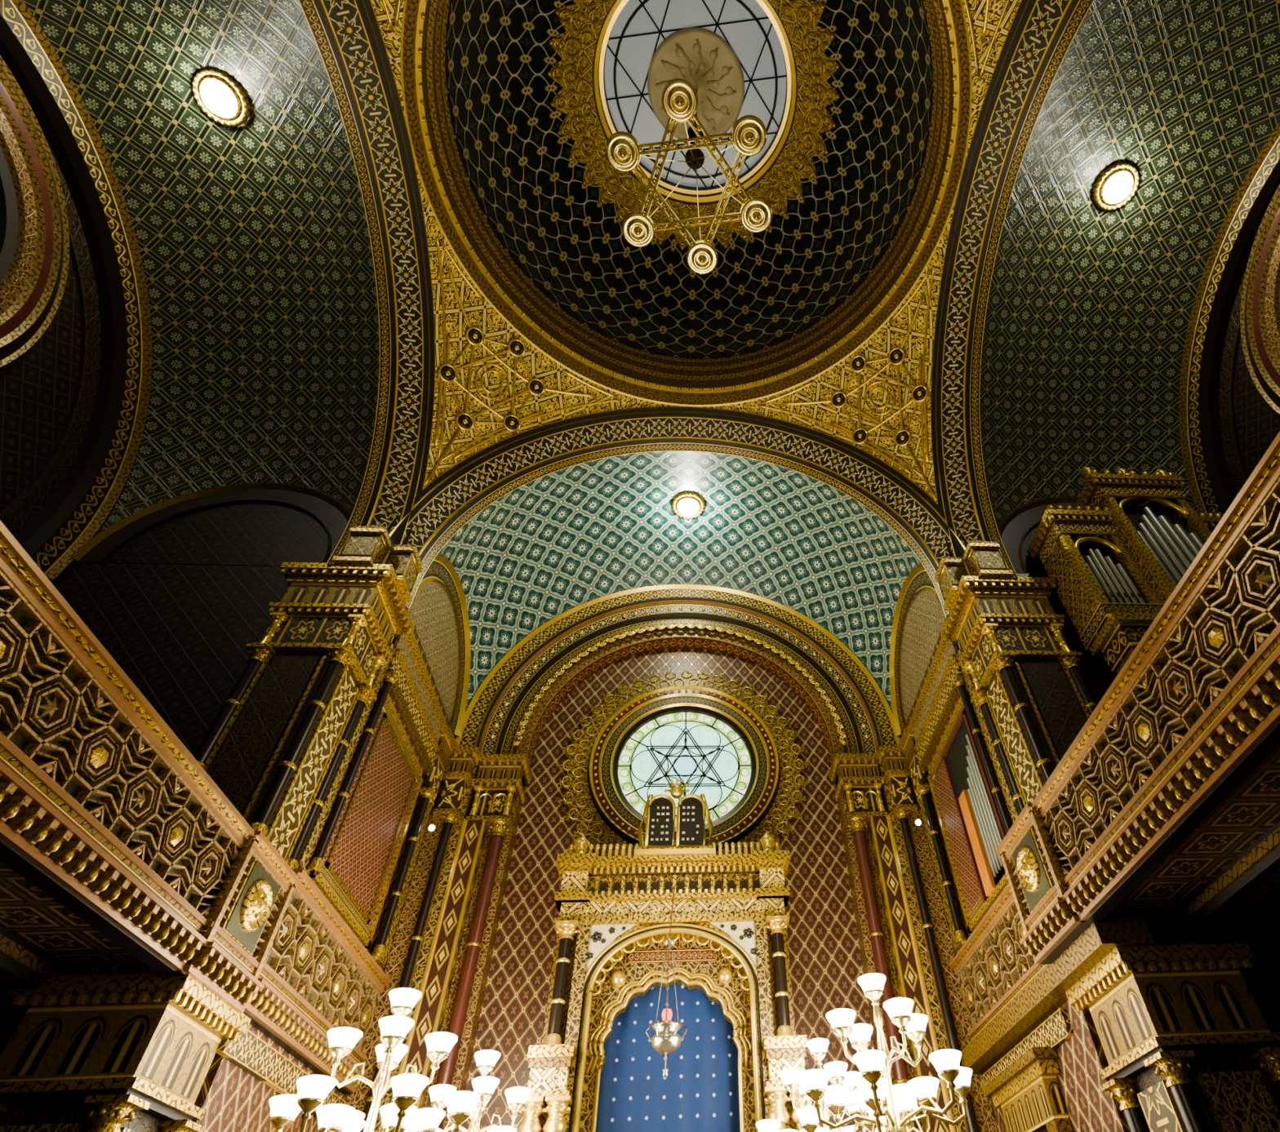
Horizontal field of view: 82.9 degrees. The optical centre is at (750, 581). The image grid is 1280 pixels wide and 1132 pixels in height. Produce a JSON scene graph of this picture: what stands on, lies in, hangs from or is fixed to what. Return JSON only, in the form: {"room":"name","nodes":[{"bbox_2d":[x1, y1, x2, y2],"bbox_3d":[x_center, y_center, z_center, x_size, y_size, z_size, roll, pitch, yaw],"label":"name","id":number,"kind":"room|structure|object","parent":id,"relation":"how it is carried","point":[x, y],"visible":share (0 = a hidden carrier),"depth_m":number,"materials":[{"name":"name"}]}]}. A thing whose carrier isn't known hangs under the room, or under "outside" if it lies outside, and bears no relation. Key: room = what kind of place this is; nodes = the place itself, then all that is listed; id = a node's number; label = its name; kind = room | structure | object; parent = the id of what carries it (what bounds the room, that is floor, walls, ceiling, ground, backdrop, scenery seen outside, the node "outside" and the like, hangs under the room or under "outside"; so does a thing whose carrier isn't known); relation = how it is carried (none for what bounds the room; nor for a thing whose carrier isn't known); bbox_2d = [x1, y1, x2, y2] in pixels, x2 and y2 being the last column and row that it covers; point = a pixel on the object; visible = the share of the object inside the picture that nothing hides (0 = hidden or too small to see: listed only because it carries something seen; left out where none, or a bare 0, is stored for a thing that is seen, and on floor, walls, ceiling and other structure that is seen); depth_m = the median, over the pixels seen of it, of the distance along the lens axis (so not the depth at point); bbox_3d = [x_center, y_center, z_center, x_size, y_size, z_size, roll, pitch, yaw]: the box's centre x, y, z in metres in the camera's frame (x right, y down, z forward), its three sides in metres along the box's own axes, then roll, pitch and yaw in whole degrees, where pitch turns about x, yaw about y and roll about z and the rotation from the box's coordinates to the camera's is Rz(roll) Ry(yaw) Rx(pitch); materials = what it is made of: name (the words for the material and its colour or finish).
{"room":"house of worship","nodes":[
{"label":"house of worship","id":0,"kind":"room"},
{"bbox_2d":[0,252,80,512],"bbox_3d":[-11.126,-2.282,6.155,0.450,16.400,10.600,1,-47,-5],"label":"wall","id":1,"kind":"structure","parent":0,"point":[37,387],"depth_m":11.41,"materials":[{"name":"brown paint"}]},
{"bbox_2d":[0,55,69,367],"bbox_3d":[-10.903,-5.380,8.891,0.320,5.635,5.635,1,-47,-5],"label":"frame","id":2,"kind":"object","parent":1,"relation":"attached to","point":[34,233],"visible":1,"depth_m":10.84,"materials":[{"name":"brown wood"}]},
{"bbox_2d":[0,483,352,1055],"bbox_3d":[-8.801,2.710,8.797,4.835,13.140,0.360,1,-47,-5],"label":"wall","id":3,"kind":"structure","parent":0,"point":[176,590],"depth_m":11.49,"materials":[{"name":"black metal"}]},
{"bbox_2d":[0,0,435,583],"bbox_3d":[-8.470,-5.800,10.188,5.420,6.109,10.720,1,-47,-5],"label":"vault","id":4,"kind":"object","parent":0,"point":[248,247],"depth_m":12.73,"materials":[{"name":"green paint"}]},
{"bbox_2d":[66,525,422,975],"bbox_3d":[-6.501,1.952,10.117,1.740,6.860,1.540,1,-47,-5],"label":"pier","id":5,"kind":"object","parent":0,"point":[275,748],"visible":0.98,"depth_m":10.15,"materials":[{"name":"gold metal"}]},
{"bbox_2d":[191,552,471,1131],"bbox_3d":[-6.106,4.735,10.957,0.360,13.216,4.986,1,-47,-5],"label":"wall","id":6,"kind":"structure","parent":0,"point":[233,1100],"depth_m":13.40,"materials":[{"name":"gold metal"}]},
{"bbox_2d":[298,631,448,948],"bbox_3d":[-5.992,3.368,11.976,0.234,4.360,3.400,1,-47,-5],"label":"wall panel","id":7,"kind":"object","parent":6,"relation":"attached to","point":[353,863],"visible":0.99,"depth_m":11.48,"materials":[{"name":"gold metal"}]},
{"bbox_2d":[424,824,435,832],"bbox_3d":[-5.940,4.566,13.211,0.248,0.120,0.115,-19,-48,14],"label":"wall spotlight","id":8,"kind":"object","parent":7,"relation":"attached to","point":[432,827],"visible":1,"depth_m":13.17,"materials":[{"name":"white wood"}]},
{"bbox_2d":[216,1008,1074,1117],"bbox_3d":[-0.987,6.585,9.680,9.920,0.300,4.200,1,-47,-5],"label":"trim","id":9,"kind":"structure","parent":6,"relation":"attached to","point":[250,1053],"depth_m":8.99,"materials":[{"name":"gold metal"}]},
{"bbox_2d":[458,647,885,1131],"bbox_3d":[-1.400,6.296,14.410,10.600,15.600,0.300,1,-47,-5],"label":"wall","id":10,"kind":"structure","parent":0,"point":[826,966],"depth_m":14.23,"materials":[{"name":"brown paint"}]},
{"bbox_2d":[555,667,810,856],"bbox_3d":[-1.482,4.135,16.247,5.760,5.760,0.280,1,-47,-5],"label":"frame","id":11,"kind":"object","parent":10,"relation":"attached to","point":[601,809],"visible":0.84,"depth_m":16.34,"materials":[{"name":"gold metal"}]},
{"bbox_2d":[617,712,751,826],"bbox_3d":[-1.491,4.222,16.329,3.040,3.040,0.001,1,-47,-5],"label":"glass","id":12,"kind":"object","parent":11,"relation":"in","point":[643,765],"visible":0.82,"depth_m":16.43,"materials":[{"name":"white glass"}]},
{"bbox_2d":[618,711,751,826],"bbox_3d":[-1.488,4.200,16.308,3.000,3.000,0.032,1,-47,-5],"label":"tracery","id":13,"kind":"object","parent":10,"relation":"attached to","point":[666,757],"visible":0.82,"depth_m":16.35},
{"bbox_2d":[380,407,972,768],"bbox_3d":[-1.448,0.212,16.252,10.720,5.931,6.120,1,-47,-5],"label":"vault","id":14,"kind":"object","parent":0,"point":[577,547],"depth_m":17.26,"materials":[{"name":"green paint"}]},
{"bbox_2d":[369,0,1022,503],"bbox_3d":[-1.095,-8.798,14.180,10.035,10.739,10.035,1,-47,-5],"label":"ceiling","id":15,"kind":"structure","parent":0,"point":[520,124],"depth_m":15.99,"materials":[{"name":"gold metal"}]},
{"bbox_2d":[604,0,786,186],"bbox_3d":[-1.370,-12.491,18.081,4.600,0.001,4.600,1,-47,-5],"label":"glass","id":16,"kind":"object","parent":15,"relation":"in","point":[747,39],"depth_m":17.77,"materials":[{"name":"white glass"}]},
{"bbox_2d":[606,0,786,187],"bbox_3d":[-1.367,-12.446,18.033,4.497,0.048,4.536,1,-47,-5],"label":"bars","id":17,"kind":"object","parent":16,"relation":"attached to","point":[717,24],"depth_m":17.79,"materials":[{"name":"black metal"}]},
{"bbox_2d":[647,27,744,143],"bbox_3d":[-1.357,-12.313,17.893,2.440,0.300,2.440,1,-47,-5],"label":"ceiling medallion","id":18,"kind":"object","parent":15,"relation":"attached to","point":[700,56],"visible":0.75,"depth_m":17.72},
{"bbox_2d":[605,78,773,274],"bbox_3d":[-1.175,-9.341,14.749,2.759,8.460,2.864,1,-47,-5],"label":"chandelier","id":19,"kind":"object","parent":18,"relation":"hanging from","point":[624,153],"visible":1,"depth_m":11.69,"materials":[{"name":"gold metal"}]},
{"bbox_2d":[889,563,1129,1131],"bbox_3d":[3.893,4.924,11.841,0.360,13.216,4.986,1,-47,-5],"label":"wall","id":20,"kind":"structure","parent":0,"point":[919,616],"depth_m":13.72,"materials":[{"name":"gold metal"}]},
{"bbox_2d":[907,637,1018,933],"bbox_3d":[3.654,3.550,12.829,0.234,4.360,3.400,1,-47,-5],"label":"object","id":21,"kind":"object","parent":20,"relation":"attached to","point":[974,816],"visible":0.86,"depth_m":12.42,"materials":[{"name":"gold metal"}]},
{"bbox_2d":[915,819,924,826],"bbox_3d":[3.341,4.742,14.032,0.248,0.120,0.115,22,-52,-23],"label":"wall spotlight","id":22,"kind":"object","parent":21,"relation":"attached to","point":[917,822],"visible":1,"depth_m":13.98,"materials":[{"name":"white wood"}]},
{"bbox_2d":[982,1046,1073,1131],"bbox_3d":[3.873,8.290,8.686,0.330,4.020,2.200,1,-47,-5],"label":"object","id":23,"kind":"structure","parent":20,"relation":"in","point":[1028,1092],"depth_m":9.54,"materials":[{"name":"gold metal"}]},
{"bbox_2d":[934,541,1212,946],"bbox_3d":[4.534,2.160,11.093,1.740,6.860,1.540,1,-47,-5],"label":"pier","id":24,"kind":"object","parent":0,"point":[1035,697],"visible":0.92,"depth_m":11.41,"materials":[{"name":"gold metal"}]},
{"bbox_2d":[931,0,1279,578],"bbox_3d":[6.826,-5.465,11.492,5.570,5.975,10.720,1,-47,-5],"label":"vault","id":25,"kind":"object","parent":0,"point":[1121,176],"depth_m":13.92,"materials":[{"name":"green paint"}]},
{"bbox_2d":[996,497,1279,1031],"bbox_3d":[7.086,2.845,10.099,4.986,13.216,0.360,1,-47,-5],"label":"wall","id":26,"kind":"structure","parent":0,"point":[1017,528],"depth_m":10.88,"materials":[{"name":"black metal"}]},
{"bbox_2d":[1234,337,1279,476],"bbox_3d":[10.012,-1.883,8.025,0.300,16.400,10.600,1,-47,-5],"label":"wall","id":27,"kind":"structure","parent":0,"point":[1258,424],"depth_m":13.44,"materials":[{"name":"brown paint"}]},
{"bbox_2d":[1240,184,1279,414],"bbox_3d":[9.503,-4.995,10.696,0.320,5.635,5.635,1,-47,-5],"label":"frame","id":28,"kind":"object","parent":27,"relation":"attached to","point":[1260,310],"visible":1,"depth_m":12.82,"materials":[{"name":"brown wood"}]},
{"bbox_3d":[-0.255,4.452,1.852,21.600,0.200,20.300,1,-47,-5],"label":"floor","id":29,"kind":"structure","parent":0,"visible":0},
{"bbox_2d":[0,973,250,1131],"bbox_3d":[-6.233,5.874,5.913,1.560,4.350,1.500,1,-47,-5],"label":"pier","id":30,"kind":"object","parent":29,"relation":"on","point":[123,1052],"visible":1,"depth_m":6.79,"materials":[{"name":"beige stone"}]},
{"bbox_2d":[0,520,391,1094],"bbox_3d":[-7.998,1.068,5.266,5.650,1.710,17.208,1,-47,-5],"label":"gallery","id":31,"kind":"object","parent":30,"relation":"on","point":[118,848],"visible":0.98,"depth_m":6.51,"materials":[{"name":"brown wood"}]},
{"bbox_2d":[346,727,532,1131],"bbox_3d":[-5.355,7.157,11.430,1.690,10.500,1.910,1,-47,-5],"label":"column","id":32,"kind":"structure","parent":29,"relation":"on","point":[442,949],"depth_m":12.94,"materials":[{"name":"gold metal"}]},
{"bbox_2d":[517,777,808,1131],"bbox_3d":[-1.284,7.650,11.447,4.299,9.430,1.754,1,-47,-5],"label":"torah ark","id":33,"kind":"object","parent":29,"relation":"on","point":[596,1067],"visible":0.94,"depth_m":11.99,"materials":[{"name":"gold metal"}]},
{"bbox_2d":[645,885,687,1077],"bbox_3d":[-1.196,6.051,11.267,0.562,3.056,1.064,-16,-48,11],"label":"lamp","id":34,"kind":"object","parent":33,"relation":"hanging from","point":[666,1041],"visible":1,"depth_m":10.31,"materials":[{"name":"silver metal"}]},
{"bbox_2d":[595,983,739,1131],"bbox_3d":[-1.232,8.584,10.659,2.500,5.000,0.040,1,-47,-5],"label":"curtain","id":35,"kind":"object","parent":33,"relation":"hanging from","point":[699,1092],"depth_m":11.44,"materials":[{"name":"blue fabric"}]},
{"bbox_2d":[828,727,997,1131],"bbox_3d":[2.981,7.315,12.168,1.690,10.500,1.910,1,-47,-5],"label":"column","id":36,"kind":"structure","parent":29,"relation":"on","point":[904,935],"depth_m":13.60,"materials":[{"name":"gold metal"}]},
{"bbox_2d":[1065,942,1279,1131],"bbox_3d":[4.861,6.083,6.895,1.560,4.350,1.500,1,-47,-5],"label":"pier","id":37,"kind":"object","parent":29,"relation":"on","point":[1188,1046],"visible":1,"depth_m":7.61,"materials":[{"name":"beige stone"}]},
{"bbox_2d":[949,431,1279,1073],"bbox_3d":[6.697,1.277,6.638,6.030,1.690,17.208,1,-47,-5],"label":"gallery","id":38,"kind":"object","parent":37,"relation":"on","point":[1166,801],"visible":1,"depth_m":7.15,"materials":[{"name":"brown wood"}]},
{"bbox_2d":[1026,466,1279,911],"bbox_3d":[7.013,0.765,11.009,4.130,8.000,1.550,1,-47,-5],"label":"pipe organ","id":39,"kind":"object","parent":38,"relation":"on","point":[1115,558],"visible":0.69,"depth_m":12.24,"materials":[{"name":"brown wood"}]},
{"bbox_3d":[-0.713,8.536,6.169,9.200,0.500,4.200,1,-47,-5],"label":"platform","id":40,"kind":"object","parent":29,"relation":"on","visible":0},
{"bbox_2d":[269,987,479,1131],"bbox_3d":[-3.890,6.141,6.835,2.071,4.080,1.919,1,-47,-5],"label":"candelabra","id":41,"kind":"object","parent":40,"relation":"on","point":[401,1116],"visible":1,"depth_m":7.51,"materials":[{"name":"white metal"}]},
{"bbox_2d":[428,1049,531,1131],"bbox_3d":[-3.441,7.691,8.237,1.968,3.940,1.823,1,-47,-5],"label":"candelabra","id":42,"kind":"object","parent":40,"relation":"on","point":[484,1086],"visible":0.72,"depth_m":9.09,"materials":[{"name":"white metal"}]},
{"bbox_2d":[755,1038,886,1131],"bbox_3d":[1.041,7.778,8.630,1.864,3.930,1.727,1,-47,-5],"label":"candelabra","id":43,"kind":"object","parent":40,"relation":"on","point":[807,1115],"visible":0.66,"depth_m":9.39,"materials":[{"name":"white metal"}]},
{"bbox_2d":[798,973,972,1131],"bbox_3d":[1.621,6.367,7.486,2.071,4.150,1.919,1,-47,-5],"label":"candelabra","id":44,"kind":"object","parent":40,"relation":"on","point":[904,1098],"visible":1,"depth_m":8.10,"materials":[{"name":"white glass"}]}
]}

